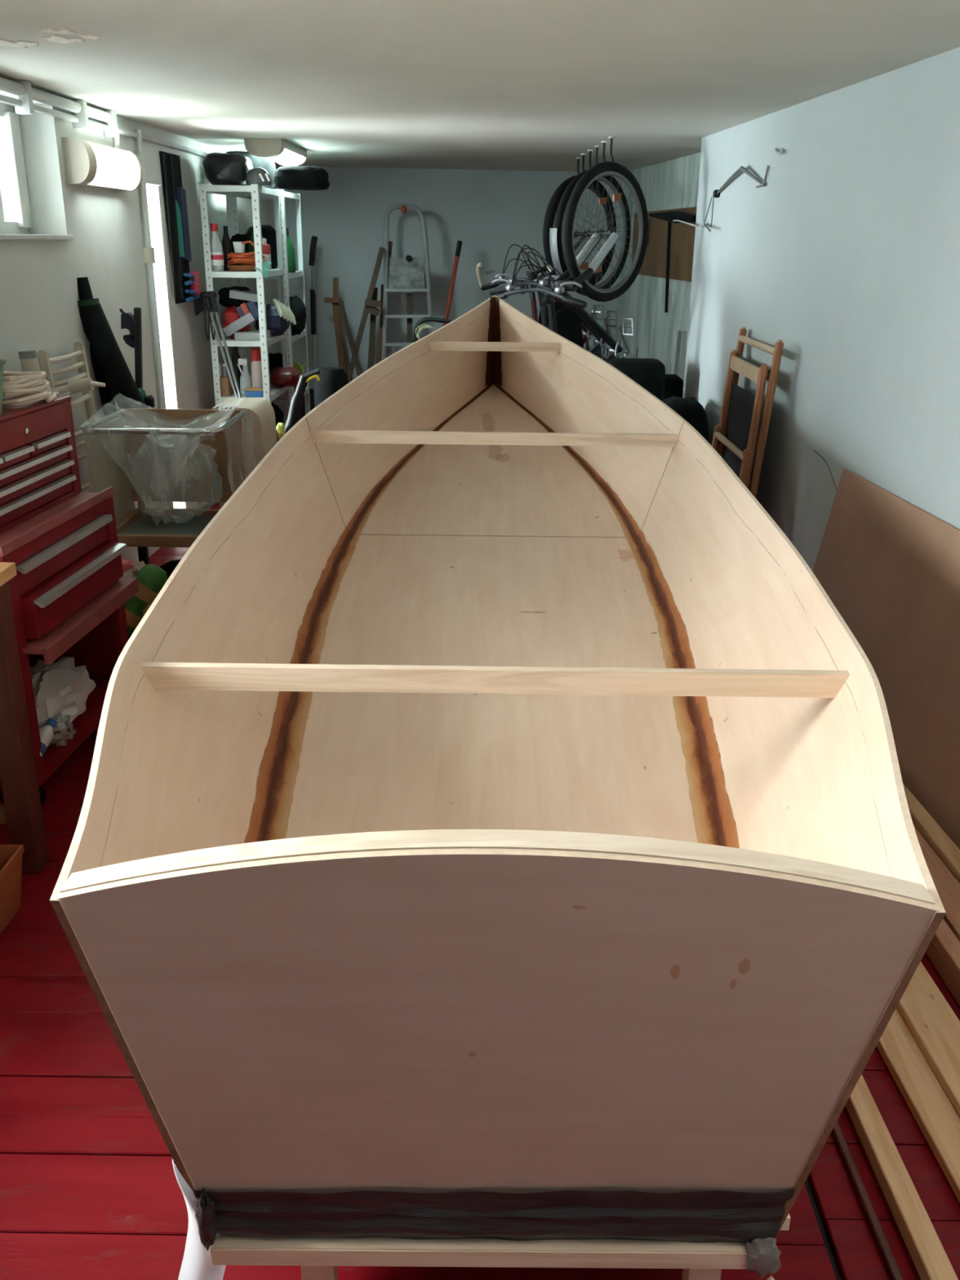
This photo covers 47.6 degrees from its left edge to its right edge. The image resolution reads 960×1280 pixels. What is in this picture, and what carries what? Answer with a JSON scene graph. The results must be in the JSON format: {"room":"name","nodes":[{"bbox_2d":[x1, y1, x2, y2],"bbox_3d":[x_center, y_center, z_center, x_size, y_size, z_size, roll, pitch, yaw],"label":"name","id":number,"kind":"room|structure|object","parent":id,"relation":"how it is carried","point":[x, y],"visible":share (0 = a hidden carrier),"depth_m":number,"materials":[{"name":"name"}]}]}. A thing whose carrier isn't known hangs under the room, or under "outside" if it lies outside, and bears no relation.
{"room":"basement workshop","nodes":[
{"label":"basement workshop","id":0,"kind":"room"},
{"bbox_2d":[17,350,39,372],"bbox_3d":[-1.482,-0.461,3.787,0.104,1.060,0.055,5,21,11],"label":"tube","id":1,"kind":"object","parent":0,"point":[28,361],"visible":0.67,"depth_m":3.60,"materials":[{"name":"plastic"}]},
{"bbox_2d":[0,76,284,561],"bbox_3d":[-1.722,-0.877,3.694,0.320,1.900,10.500,1,20,0],"label":"wall","id":2,"kind":"structure","parent":0,"point":[39,310],"depth_m":4.53,"materials":[{"name":"paint"}]},
{"bbox_2d":[0,102,73,239],"bbox_3d":[-1.645,-1.562,3.582,0.220,0.457,0.945,1,20,0],"label":"window","id":3,"kind":"structure","parent":2,"relation":"in","point":[12,168],"depth_m":3.94,"materials":[{"name":"glass"}]},
{"bbox_2d":[61,137,142,191],"bbox_3d":[-1.498,-1.899,4.359,0.094,0.159,0.660,1,20,0],"label":"wall lamp","id":4,"kind":"object","parent":2,"relation":"attached to","point":[86,163],"visible":1,"depth_m":4.22,"materials":[{"name":"white"}]},
{"bbox_2d":[89,144,139,187],"bbox_3d":[-1.485,-1.907,4.380,0.060,0.136,0.555,1,20,0],"label":"diffuser","id":5,"kind":"object","parent":4,"relation":"attached to","point":[114,167],"depth_m":4.37,"materials":[{"name":"white"}]},
{"bbox_2d":[0,76,208,156],"bbox_3d":[-1.532,-1.633,3.147,0.050,0.099,9.800,1,20,0],"label":"conduit pipe","id":6,"kind":"object","parent":2,"relation":"attached to","point":[24,94],"visible":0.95,"depth_m":4.02,"materials":[{"name":"plastic"}]},
{"bbox_2d":[76,276,146,415],"bbox_3d":[-1.445,-1.081,4.358,0.298,0.710,0.104,-5,21,-15],"label":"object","id":7,"kind":"object","parent":2,"relation":"hanging from","point":[99,333],"visible":0.7,"depth_m":4.29,"materials":[{"name":"black fabric"}]},
{"bbox_2d":[89,344,135,508],"bbox_3d":[-1.530,-0.862,4.492,0.128,0.807,0.111,5,21,13],"label":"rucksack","id":8,"kind":"object","parent":2,"relation":"hanging from","point":[108,400],"visible":0.23,"depth_m":4.43,"materials":[{"name":"fabric"}]},
{"bbox_2d":[113,129,166,408],"bbox_3d":[-1.530,-1.524,4.931,0.028,1.460,0.335,1,20,2],"label":"cable conduit","id":9,"kind":"object","parent":2,"relation":"attached to","point":[116,140],"visible":0.63,"depth_m":5.03,"materials":[{"name":"plastic"}]},
{"bbox_2d":[138,173,173,508],"bbox_3d":[-2.064,-1.375,5.337,1.100,1.690,0.370,1,20,0],"label":"door","id":10,"kind":"structure","parent":2,"relation":"in","point":[150,179],"depth_m":5.04,"materials":[{"name":"paint"}]},
{"bbox_2d":[159,151,200,303],"bbox_3d":[-1.496,-2.064,5.471,0.073,0.700,0.340,1,20,0],"label":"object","id":11,"kind":"object","parent":2,"relation":"attached to","point":[175,196],"depth_m":5.45,"materials":[{"name":"black fabric"}]},
{"bbox_2d":[272,165,623,423],"bbox_3d":[-0.005,-2.629,8.485,3.803,1.900,0.196,-3,21,-10],"label":"wall","id":12,"kind":"structure","parent":0,"point":[491,211],"depth_m":8.17,"materials":[{"name":"paint"}]},
{"bbox_2d":[0,0,959,171],"bbox_3d":[-0.202,-1.889,3.516,4.300,0.153,10.900,1,20,0],"label":"ceiling","id":13,"kind":"structure","parent":0,"point":[504,85],"depth_m":3.24,"materials":[{"name":"paint"}]},
{"bbox_2d":[244,137,306,165],"bbox_3d":[-1.123,-2.703,6.041,0.194,0.089,0.820,1,20,0],"label":"ceiling lamp","id":14,"kind":"object","parent":13,"relation":"attached to","point":[284,153],"visible":0.94,"depth_m":5.67,"materials":[{"name":"white"}]},
{"bbox_2d":[264,148,303,165],"bbox_3d":[-1.123,-2.699,6.066,0.167,0.055,0.715,1,20,0],"label":"diffuser","id":15,"kind":"object","parent":14,"relation":"attached to","point":[287,157],"depth_m":6.09,"materials":[{"name":"white"}]},
{"bbox_2d":[581,153,586,171],"bbox_3d":[0.618,-2.826,6.497,0.032,0.144,0.031,-3,21,-10],"label":"ceiling hook","id":16,"kind":"object","parent":13,"relation":"attached to","point":[583,154],"visible":0.59,"depth_m":6.49,"materials":[{"name":"black metal"}]},
{"bbox_2d":[475,174,616,360],"bbox_3d":[0.565,-1.970,6.764,0.624,1.710,1.089,19,27,41],"label":"bicycle","id":17,"kind":"object","parent":16,"relation":"hanging from","point":[552,208],"visible":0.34,"depth_m":6.55,"materials":[{"name":"black rubber"}]},
{"bbox_2d":[594,146,599,164],"bbox_3d":[0.639,-2.625,5.953,0.032,0.144,0.031,-3,21,-10],"label":"ceiling hook","id":18,"kind":"object","parent":13,"relation":"attached to","point":[596,147],"visible":0.52,"depth_m":5.94,"materials":[{"name":"black metal"}]},
{"bbox_2d":[488,169,631,359],"bbox_3d":[0.497,-1.784,6.256,0.566,1.710,1.077,12,23,27],"label":"bicycle","id":19,"kind":"object","parent":18,"relation":"hanging from","point":[569,323],"visible":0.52,"depth_m":6.04,"materials":[{"name":"black rubber"}]},
{"bbox_2d":[608,136,614,164],"bbox_3d":[0.653,-2.428,5.418,0.032,0.144,0.031,-3,21,-10],"label":"ceiling hook","id":20,"kind":"object","parent":13,"relation":"attached to","point":[611,137],"visible":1,"depth_m":5.41,"materials":[{"name":"black metal"}]},
{"bbox_2d":[485,161,648,362],"bbox_3d":[0.483,-1.591,5.731,0.638,1.707,1.102,11,23,26],"label":"bicycle","id":21,"kind":"object","parent":20,"relation":"hanging from","point":[560,286],"visible":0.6,"depth_m":5.48,"materials":[{"name":"black rubber"}]},
{"bbox_2d":[0,502,959,1279],"bbox_3d":[-0.243,0.005,4.227,4.050,0.100,10.923,1,20,0],"label":"floor","id":22,"kind":"structure","parent":0,"point":[90,1189],"depth_m":1.78,"materials":[{"name":"red paint"}]},
{"bbox_2d":[0,844,24,935],"bbox_3d":[-1.120,0.581,2.285,0.210,0.150,0.330,1,20,0],"label":"wooden box","id":23,"kind":"object","parent":22,"relation":"on","point":[11,855],"visible":1,"depth_m":2.38,"materials":[{"name":"wood"}]},
{"bbox_2d":[0,562,48,872],"bbox_3d":[-1.290,0.303,2.179,0.515,0.742,0.750,1,20,0],"label":"workbench","id":24,"kind":"object","parent":22,"relation":"on","point":[22,811],"visible":0.88,"depth_m":2.48,"materials":[{"name":"brown wood"}]},
{"bbox_2d":[0,486,138,805],"bbox_3d":[-1.256,0.002,3.013,0.422,0.728,0.665,2,20,4],"label":"base cabinet","id":25,"kind":"object","parent":22,"relation":"on","point":[68,592],"visible":0.55,"depth_m":2.92,"materials":[{"name":"metal"}]},
{"bbox_2d":[0,370,81,533],"bbox_3d":[-1.303,-0.499,2.846,0.270,0.360,0.649,2,20,4],"label":"tool chest","id":26,"kind":"object","parent":25,"relation":"on","point":[39,469],"depth_m":2.91,"materials":[{"name":"red paint"}]},
{"bbox_2d":[0,359,6,414],"bbox_3d":[-1.281,-0.606,2.659,0.181,0.130,0.299,1,20,0],"label":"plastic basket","id":27,"kind":"object","parent":26,"relation":"on","point":[2,362],"visible":1,"depth_m":2.74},
{"bbox_2d":[39,718,57,756],"bbox_3d":[-1.141,0.258,2.839,0.043,0.080,0.113,5,21,11],"label":"bottle","id":28,"kind":"object","parent":25,"relation":"in","point":[46,732],"visible":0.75,"depth_m":2.83,"materials":[{"name":"white plastic"}]},
{"bbox_2d":[0,486,113,556],"bbox_3d":[-1.283,-0.329,2.893,0.362,0.024,0.665,2,20,4],"label":"drawer","id":29,"kind":"object","parent":25,"relation":"on","point":[30,532],"depth_m":2.87,"materials":[{"name":"red metal"}]},
{"bbox_2d":[30,656,96,733],"bbox_3d":[-1.211,0.147,3.042,0.215,0.148,0.472,1,20,0],"label":"crumpled bag","id":30,"kind":"object","parent":25,"relation":"in","point":[61,689],"visible":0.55,"depth_m":2.98,"materials":[{"name":"white plastic"}]},
{"bbox_2d":[36,341,122,558],"bbox_3d":[-1.483,-0.572,4.107,0.098,1.046,0.400,1,20,0],"label":"chair","id":31,"kind":"object","parent":22,"relation":"on","point":[45,362],"visible":0.21,"depth_m":3.99,"materials":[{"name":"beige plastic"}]},
{"bbox_2d":[51,377,105,394],"bbox_3d":[-1.395,-0.875,3.767,0.197,0.068,0.044,1,20,2],"label":"paint roller","id":32,"kind":"object","parent":31,"relation":"attached to","point":[86,384],"visible":0.93,"depth_m":3.75,"materials":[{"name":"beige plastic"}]},
{"bbox_2d":[119,306,145,508],"bbox_3d":[-1.449,-0.821,4.639,0.115,1.146,0.040,1,20,0],"label":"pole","id":33,"kind":"object","parent":22,"relation":"on","point":[130,322],"visible":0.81,"depth_m":4.47,"materials":[{"name":"metal"}]},
{"bbox_2d":[124,564,168,635],"bbox_3d":[-1.160,-0.040,3.601,0.294,0.418,0.137,-4,21,-11],"label":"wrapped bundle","id":34,"kind":"object","parent":22,"relation":"on","point":[152,578],"visible":0.27,"depth_m":3.54,"materials":[{"name":"green fabric"}]},
{"bbox_2d":[81,408,245,564],"bbox_3d":[-1.115,-0.412,4.018,0.490,0.812,0.461,1,20,0],"label":"plastic box","id":35,"kind":"object","parent":22,"relation":"on","point":[144,454],"visible":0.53,"depth_m":4.10,"materials":[{"name":"clear plastic"}]},
{"bbox_2d":[115,508,219,547],"bbox_3d":[-1.100,-0.416,4.003,0.460,0.040,0.415,1,20,0],"label":"table","id":36,"kind":"object","parent":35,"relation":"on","point":[135,527],"depth_m":4.01,"materials":[{"name":"wood"}]},
{"bbox_2d":[160,559,181,578],"bbox_3d":[-1.087,-0.165,4.110,0.351,0.284,0.244,1,20,0],"label":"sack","id":37,"kind":"object","parent":22,"relation":"on","point":[169,566],"visible":0.09,"depth_m":4.02,"materials":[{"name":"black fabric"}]},
{"bbox_2d":[200,291,238,397],"bbox_3d":[-1.276,-1.220,5.720,0.060,1.153,0.550,-17,27,-40],"label":"trekking pole","id":38,"kind":"object","parent":22,"relation":"on","point":[203,295],"visible":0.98,"depth_m":5.71,"materials":[{"name":"grey metal"}]},
{"bbox_2d":[207,290,241,398],"bbox_3d":[-1.260,-1.222,5.723,0.059,1.154,0.523,-16,26,-38],"label":"trekking pole","id":39,"kind":"object","parent":22,"relation":"on","point":[211,295],"visible":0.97,"depth_m":5.71,"materials":[{"name":"grey metal"}]},
{"bbox_2d":[199,183,290,421],"bbox_3d":[-1.290,-1.651,6.132,0.300,1.672,0.621,1,20,0],"label":"shelf unit","id":40,"kind":"object","parent":22,"relation":"on","point":[270,392],"visible":0.57,"depth_m":5.83,"materials":[{"name":"white metal"}]},
{"bbox_2d":[209,223,224,271],"bbox_3d":[-1.390,-2.063,5.715,0.078,0.236,0.077,1,20,0],"label":"bottle","id":41,"kind":"object","parent":40,"relation":"on","point":[215,245],"visible":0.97,"depth_m":5.69,"materials":[{"name":"white plastic"}]},
{"bbox_2d":[219,373,234,395],"bbox_3d":[-1.403,-1.409,6.010,0.070,0.099,0.180,1,20,0],"label":"cardboard box","id":42,"kind":"object","parent":40,"relation":"on","point":[226,388],"visible":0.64,"depth_m":5.93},
{"bbox_2d":[202,151,253,185],"bbox_3d":[-1.315,-2.463,5.695,0.241,0.162,0.323,1,20,0],"label":"duffel bag","id":43,"kind":"object","parent":40,"relation":"on","point":[220,168],"visible":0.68,"depth_m":5.56,"materials":[{"name":"black fabric"}]},
{"bbox_2d":[222,226,233,271],"bbox_3d":[-1.352,-2.092,5.810,0.060,0.225,0.058,1,20,0],"label":"bottle","id":44,"kind":"object","parent":40,"relation":"on","point":[227,246],"visible":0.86,"depth_m":5.79,"materials":[{"name":"black plastic"}]},
{"bbox_2d":[222,306,250,338],"bbox_3d":[-1.335,-1.749,5.961,0.142,0.176,0.251,1,20,0],"label":"packet","id":45,"kind":"object","parent":40,"relation":"on","point":[230,314],"visible":0.48,"depth_m":5.86,"materials":[{"name":"plastic"}]},
{"bbox_2d":[217,286,249,306],"bbox_3d":[-1.332,-1.874,5.950,0.192,0.118,0.246,1,20,0],"label":"backpack","id":46,"kind":"object","parent":45,"relation":"on","point":[224,300],"visible":0.59,"depth_m":5.86,"materials":[{"name":"fabric"}]},
{"bbox_2d":[231,346,242,393],"bbox_3d":[-1.347,-1.496,6.030,0.064,0.249,0.064,1,20,0],"label":"bottle","id":47,"kind":"object","parent":40,"relation":"on","point":[236,356],"visible":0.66,"depth_m":6.00,"materials":[{"name":"plastic"}]},
{"bbox_2d":[222,311,258,337],"bbox_3d":[-1.296,-1.713,5.891,0.178,0.131,0.110,1,20,0],"label":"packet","id":48,"kind":"object","parent":40,"relation":"on","point":[248,318],"visible":0.76,"depth_m":5.84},
{"bbox_2d":[235,301,258,318],"bbox_3d":[-1.240,-1.769,5.856,0.135,0.125,0.095,1,20,0],"label":"box","id":49,"kind":"object","parent":48,"relation":"on","point":[244,308],"visible":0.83,"depth_m":5.82,"materials":[{"name":"cardboard"}]},
{"bbox_2d":[229,289,257,302],"bbox_3d":[-1.254,-1.859,5.869,0.163,0.061,0.170,1,20,0],"label":"box","id":50,"kind":"object","parent":49,"relation":"on","point":[249,295],"visible":0.74,"depth_m":5.79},
{"bbox_2d":[230,233,251,264],"bbox_3d":[-1.330,-2.176,6.089,0.172,0.187,0.186,1,20,0],"label":"pouch","id":51,"kind":"object","parent":40,"relation":"on","point":[237,237],"visible":0.35,"depth_m":6.01,"materials":[{"name":"black fabric"}]},
{"bbox_2d":[226,264,256,271],"bbox_3d":[-1.258,-1.989,5.815,0.194,0.029,0.194,1,20,0],"label":"terracotta saucer","id":52,"kind":"object","parent":40,"relation":"on","point":[235,267],"visible":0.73,"depth_m":5.74,"materials":[{"name":"ceramic"}]},
{"bbox_2d":[226,240,264,265],"bbox_3d":[-1.252,-2.064,5.800,0.202,0.129,0.217,1,20,0],"label":"extension cord","id":53,"kind":"object","parent":52,"relation":"on","point":[246,258],"visible":0.79,"depth_m":5.73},
{"bbox_2d":[237,358,252,395],"bbox_3d":[-1.289,-1.449,5.983,0.077,0.194,0.076,1,20,0],"label":"spray bottle","id":54,"kind":"object","parent":40,"relation":"on","point":[246,380],"visible":0.82,"depth_m":5.96,"materials":[{"name":"white plastic"}]},
{"bbox_2d":[226,151,275,188],"bbox_3d":[-1.294,-2.604,6.038,0.304,0.190,0.378,1,20,0],"label":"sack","id":55,"kind":"object","parent":40,"relation":"on","point":[268,165],"visible":0.23,"depth_m":5.91,"materials":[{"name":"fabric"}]},
{"bbox_2d":[234,329,271,340],"bbox_3d":[-1.236,-1.658,5.916,0.160,0.039,0.180,1,20,0],"label":"carton","id":56,"kind":"object","parent":40,"relation":"on","point":[251,335],"visible":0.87,"depth_m":5.83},
{"bbox_2d":[243,386,263,396],"bbox_3d":[-1.234,-1.356,5.946,0.106,0.045,0.047,1,20,0],"label":"plastic tub","id":57,"kind":"object","parent":40,"relation":"on","point":[248,391],"visible":1,"depth_m":5.92,"materials":[{"name":"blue plastic"}]},
{"bbox_2d":[250,347,262,387],"bbox_3d":[-1.223,-1.474,5.973,0.066,0.249,0.065,1,20,0],"label":"spray can","id":58,"kind":"object","parent":40,"relation":"on","point":[255,364],"visible":0.66,"depth_m":5.94,"materials":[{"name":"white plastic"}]},
{"bbox_2d":[245,167,271,186],"bbox_3d":[-1.138,-2.386,5.598,0.146,0.088,0.163,1,20,0],"label":"helmet","id":59,"kind":"object","parent":40,"relation":"on","point":[260,176],"visible":0.96,"depth_m":5.57,"materials":[{"name":"grey plastic"}]},
{"bbox_2d":[262,238,271,270],"bbox_3d":[-1.169,-2.095,5.909,0.057,0.165,0.072,1,20,0],"label":"detergent bottle","id":60,"kind":"object","parent":40,"relation":"on","point":[266,247],"visible":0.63,"depth_m":5.88,"materials":[{"name":"white plastic"}]},
{"bbox_2d":[254,303,289,335],"bbox_3d":[-1.171,-1.804,6.117,0.194,0.174,0.248,1,20,0],"label":"packet","id":61,"kind":"object","parent":40,"relation":"on","point":[277,325],"visible":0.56,"depth_m":6.02,"materials":[{"name":"plastic"}]},
{"bbox_2d":[272,298,296,324],"bbox_3d":[-1.078,-1.810,5.998,0.074,0.145,0.170,9,22,21],"label":"gloves","id":62,"kind":"object","parent":61,"relation":"on","point":[285,312],"visible":1,"depth_m":5.98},
{"bbox_2d":[271,402,283,428],"bbox_3d":[-1.280,-1.245,6.280,0.262,0.243,0.495,1,20,0],"label":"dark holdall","id":63,"kind":"object","parent":40,"relation":"on","point":[278,413],"visible":0.1,"depth_m":6.27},
{"bbox_2d":[269,366,300,386],"bbox_3d":[-1.135,-1.532,6.326,0.178,0.107,0.273,1,20,0],"label":"helmet","id":64,"kind":"object","parent":40,"relation":"on","point":[279,376],"visible":0.96,"depth_m":6.23,"materials":[{"name":"plastic"}]},
{"bbox_2d":[272,165,329,190],"bbox_3d":[-0.977,-2.533,5.957,0.287,0.116,0.500,1,20,0],"label":"bag","id":65,"kind":"object","parent":40,"relation":"on","point":[286,177],"visible":1,"depth_m":5.78,"materials":[{"name":"black fabric"}]},
{"bbox_2d":[212,397,277,509],"bbox_3d":[-0.951,-0.606,4.556,0.215,0.767,0.293,1,20,0],"label":"dehumidifier","id":66,"kind":"object","parent":22,"relation":"on","point":[259,423],"visible":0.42,"depth_m":4.36,"materials":[{"name":"beige plastic"}]},
{"bbox_2d":[233,189,310,414],"bbox_3d":[-1.268,-1.869,6.723,0.300,1.672,0.601,1,20,0],"label":"shelf unit","id":67,"kind":"object","parent":22,"relation":"on","point":[280,400],"visible":0.34,"depth_m":6.57,"materials":[{"name":"white metal"}]},
{"bbox_2d":[245,225,277,268],"bbox_3d":[-1.307,-2.360,6.552,0.189,0.264,0.442,1,20,0],"label":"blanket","id":68,"kind":"object","parent":67,"relation":"on","point":[268,232],"visible":0.27,"depth_m":6.44,"materials":[{"name":"black fabric"}]},
{"bbox_2d":[268,352,283,375],"bbox_3d":[-1.293,-1.658,6.761,0.206,0.242,0.402,1,20,0],"label":"bag","id":69,"kind":"object","parent":67,"relation":"on","point":[275,360],"visible":0.2,"depth_m":6.61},
{"bbox_2d":[285,227,295,272],"bbox_3d":[-1.149,-2.316,6.461,0.100,0.251,0.100,1,20,0],"label":"bottle","id":70,"kind":"object","parent":67,"relation":"on","point":[291,250],"visible":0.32,"depth_m":6.44,"materials":[{"name":"glass"}]},
{"bbox_2d":[289,295,306,335],"bbox_3d":[-1.125,-1.969,6.587,0.147,0.232,0.206,1,20,0],"label":"bag","id":71,"kind":"object","parent":67,"relation":"on","point":[297,306],"visible":0.57,"depth_m":6.52,"materials":[{"name":"black fabric"}]},
{"bbox_2d":[275,368,320,441],"bbox_3d":[-0.908,-0.926,5.364,0.267,0.812,0.104,-6,21,-17],"label":"handlebar","id":72,"kind":"object","parent":22,"relation":"on","point":[297,399],"visible":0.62,"depth_m":5.26,"materials":[{"name":"black metal"}]},
{"bbox_2d":[299,235,317,419],"bbox_3d":[-1.229,-2.217,7.986,0.400,1.412,0.052,1,20,0],"label":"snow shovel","id":73,"kind":"object","parent":22,"relation":"on","point":[314,239],"visible":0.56,"depth_m":7.92,"materials":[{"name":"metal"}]},
{"bbox_2d":[313,367,348,407],"bbox_3d":[-0.775,-1.038,5.755,0.184,0.790,0.182,1,20,0],"label":"bin","id":74,"kind":"object","parent":22,"relation":"on","point":[332,380],"visible":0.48,"depth_m":5.58,"materials":[{"name":"plastic"}]},
{"bbox_2d":[324,277,360,381],"bbox_3d":[-0.956,-2.085,8.076,0.360,1.151,0.105,1,20,0],"label":"wooden stand","id":75,"kind":"object","parent":22,"relation":"on","point":[336,302],"visible":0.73,"depth_m":7.99,"materials":[{"name":"brown wood"}]},
{"bbox_2d":[346,240,392,382],"bbox_3d":[-0.882,-2.212,8.060,0.479,1.404,0.235,1,20,0],"label":"trestle","id":76,"kind":"object","parent":22,"relation":"on","point":[371,304],"visible":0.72,"depth_m":7.98,"materials":[{"name":"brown wood"}]},
{"bbox_2d":[381,203,433,360],"bbox_3d":[-0.526,-2.336,8.035,0.469,1.654,0.143,1,20,0],"label":"step ladder","id":77,"kind":"object","parent":22,"relation":"on","point":[406,273],"visible":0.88,"depth_m":7.90,"materials":[{"name":"metal"}]},
{"bbox_2d":[413,316,452,342],"bbox_3d":[-0.277,-1.752,7.424,0.391,0.903,0.564,1,20,0],"label":"handlebar","id":78,"kind":"object","parent":22,"relation":"on","point":[421,321],"depth_m":7.02,"materials":[{"name":"metal"}]},
{"bbox_2d":[442,240,462,326],"bbox_3d":[-0.291,-2.177,7.964,0.532,1.407,0.226,-14,25,-35],"label":"broom","id":79,"kind":"object","parent":22,"relation":"on","point":[459,242],"visible":0.23,"depth_m":7.96,"materials":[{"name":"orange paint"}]},
{"bbox_2d":[301,1266,721,1279],"bbox_3d":[0.041,0.863,1.536,0.680,0.158,0.115,1,20,0],"label":"trestle","id":80,"kind":"object","parent":22,"relation":"on","point":[308,1273],"visible":0.03,"depth_m":1.47,"materials":[{"name":"brown wood"}]},
{"bbox_2d":[49,295,946,1279],"bbox_3d":[0.041,-0.377,3.262,1.421,1.047,4.417,1,20,0],"label":"boat","id":81,"kind":"object","parent":80,"relation":"on","point":[495,842],"visible":1,"depth_m":1.40,"materials":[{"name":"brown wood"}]},
{"bbox_2d":[172,1159,226,1279],"bbox_3d":[-0.366,0.808,1.415,0.077,0.332,0.045,1,20,0],"label":"sheet","id":82,"kind":"object","parent":81,"relation":"hanging from","point":[197,1264],"visible":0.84,"depth_m":1.42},
{"bbox_2d":[607,358,665,401],"bbox_3d":[0.798,-1.042,5.725,0.285,0.845,0.240,1,20,0],"label":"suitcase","id":83,"kind":"object","parent":22,"relation":"on","point":[649,373],"visible":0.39,"depth_m":5.49,"materials":[{"name":"black fabric"}]},
{"bbox_2d":[663,373,683,399],"bbox_3d":[1.067,-1.141,6.196,0.105,0.710,0.240,1,20,0],"label":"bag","id":84,"kind":"object","parent":22,"relation":"on","point":[673,384],"visible":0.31,"depth_m":5.98,"materials":[{"name":"fabric"}]},
{"bbox_2d":[673,330,681,375],"bbox_3d":[1.106,-1.289,6.285,0.024,0.934,0.418,6,21,13],"label":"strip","id":85,"kind":"object","parent":22,"relation":"on","point":[679,332],"visible":0.36,"depth_m":6.30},
{"bbox_2d":[680,330,687,380],"bbox_3d":[1.149,-1.289,6.284,0.024,0.933,0.412,4,21,10],"label":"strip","id":86,"kind":"object","parent":22,"relation":"on","point":[684,333],"visible":0.36,"depth_m":6.29,"materials":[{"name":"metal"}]},
{"bbox_2d":[662,395,708,442],"bbox_3d":[0.974,-0.833,5.352,0.251,0.712,0.405,1,20,0],"label":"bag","id":87,"kind":"object","parent":22,"relation":"on","point":[690,409],"visible":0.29,"depth_m":5.11,"materials":[{"name":"black fabric"}]},
{"bbox_2d":[711,326,783,497],"bbox_3d":[1.045,-0.717,4.520,0.166,1.076,0.715,1,20,0],"label":"deck chair","id":88,"kind":"object","parent":22,"relation":"on","point":[735,438],"visible":0.52,"depth_m":4.34,"materials":[{"name":"brown wood"}]},
{"bbox_2d":[831,1120,903,1279],"bbox_3d":[0.604,0.815,1.892,0.014,0.012,1.400,0,20,-1],"label":"batten","id":89,"kind":"object","parent":22,"relation":"on","point":[894,1271],"visible":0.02,"depth_m":1.70,"materials":[{"name":"brown wood"}]},
{"bbox_2d":[812,468,959,849],"bbox_3d":[1.209,0.171,2.634,0.130,0.713,2.363,-1,20,-3],"label":"sheet","id":90,"kind":"object","parent":22,"relation":"on","point":[890,567],"visible":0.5,"depth_m":3.02,"materials":[{"name":"wood"}]},
{"bbox_2d":[844,1074,958,1279],"bbox_3d":[0.658,0.744,2.052,0.040,0.034,1.851,0,20,-1],"label":"plank","id":91,"kind":"object","parent":22,"relation":"on","point":[929,1257],"visible":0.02,"depth_m":1.70,"materials":[{"name":"wood"}]},
{"bbox_2d":[876,1007,959,1202],"bbox_3d":[0.796,0.700,2.194,0.110,0.022,2.156,0,20,-2],"label":"plank","id":92,"kind":"object","parent":22,"relation":"on","point":[935,1115],"visible":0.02,"depth_m":1.90,"materials":[{"name":"wood"}]},
{"bbox_2d":[896,961,959,1116],"bbox_3d":[0.859,0.671,2.209,0.100,0.022,2.204,0,20,-1],"label":"plank","id":93,"kind":"object","parent":92,"relation":"on","point":[933,1024],"visible":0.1,"depth_m":2.04,"materials":[{"name":"wood"}]},
{"bbox_2d":[902,782,959,884],"bbox_3d":[1.102,0.654,2.226,0.065,0.090,2.254,0,20,-2],"label":"plank","id":94,"kind":"object","parent":22,"relation":"on","point":[935,837],"visible":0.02,"depth_m":2.61,"materials":[{"name":"wood"}]},
{"bbox_2d":[913,825,959,942],"bbox_3d":[1.043,0.660,2.230,0.095,0.075,2.252,0,20,-1],"label":"plank","id":95,"kind":"object","parent":22,"relation":"on","point":[948,887],"visible":0.02,"depth_m":2.43,"materials":[{"name":"wood"}]},
{"bbox_2d":[924,918,959,1006],"bbox_3d":[0.969,0.662,2.231,0.040,0.070,2.251,0,20,-1],"label":"plank","id":96,"kind":"object","parent":22,"relation":"on","point":[943,951],"visible":0.22,"depth_m":2.23,"materials":[{"name":"wood"}]},
{"bbox_2d":[615,152,700,397],"bbox_3d":[1.438,-2.164,7.260,0.785,1.900,3.249,1,20,0],"label":"corrugated panel","id":97,"kind":"object","parent":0,"point":[673,184],"visible":0.14,"depth_m":7.26,"materials":[{"name":"paint"}]},
{"bbox_2d":[631,206,697,281],"bbox_3d":[1.209,-2.552,7.012,0.018,0.415,1.962,-1,20,-5],"label":"wall cabinet","id":98,"kind":"object","parent":97,"relation":"attached to","point":[682,235],"visible":0.43,"depth_m":6.99,"materials":[{"name":"wood"}]},
{"bbox_2d":[647,211,696,312],"bbox_3d":[1.157,-2.314,6.674,0.072,0.590,0.674,-5,21,-15],"label":"wall bracket","id":99,"kind":"object","parent":98,"relation":"attached to","point":[668,216],"visible":0.92,"depth_m":6.68,"materials":[{"name":"black metal"}]},
{"bbox_2d":[683,47,959,571],"bbox_3d":[1.487,-0.312,2.239,0.666,1.900,7.471,0,20,-1],"label":"wall","id":100,"kind":"structure","parent":0,"point":[846,255],"depth_m":3.63,"materials":[{"name":"paint"}]},
{"bbox_2d":[672,165,768,231],"bbox_3d":[1.112,-2.183,5.452,0.100,0.262,2.235,0,20,0],"label":"wall bracket","id":101,"kind":"object","parent":100,"relation":"attached to","point":[716,193],"visible":1,"depth_m":4.89,"materials":[{"name":"silver metal"}]},
{"bbox_3d":[-1.352,-0.018,3.751,0.280,0.255,0.220,1,20,0],"label":"crate","id":102,"kind":"object","parent":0,"visible":0},
{"bbox_2d":[121,558,133,577],"bbox_3d":[-1.193,-0.205,3.627,0.110,0.128,0.125,1,20,0],"label":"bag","id":103,"kind":"object","parent":102,"relation":"on","point":[126,566],"visible":0.15,"depth_m":3.59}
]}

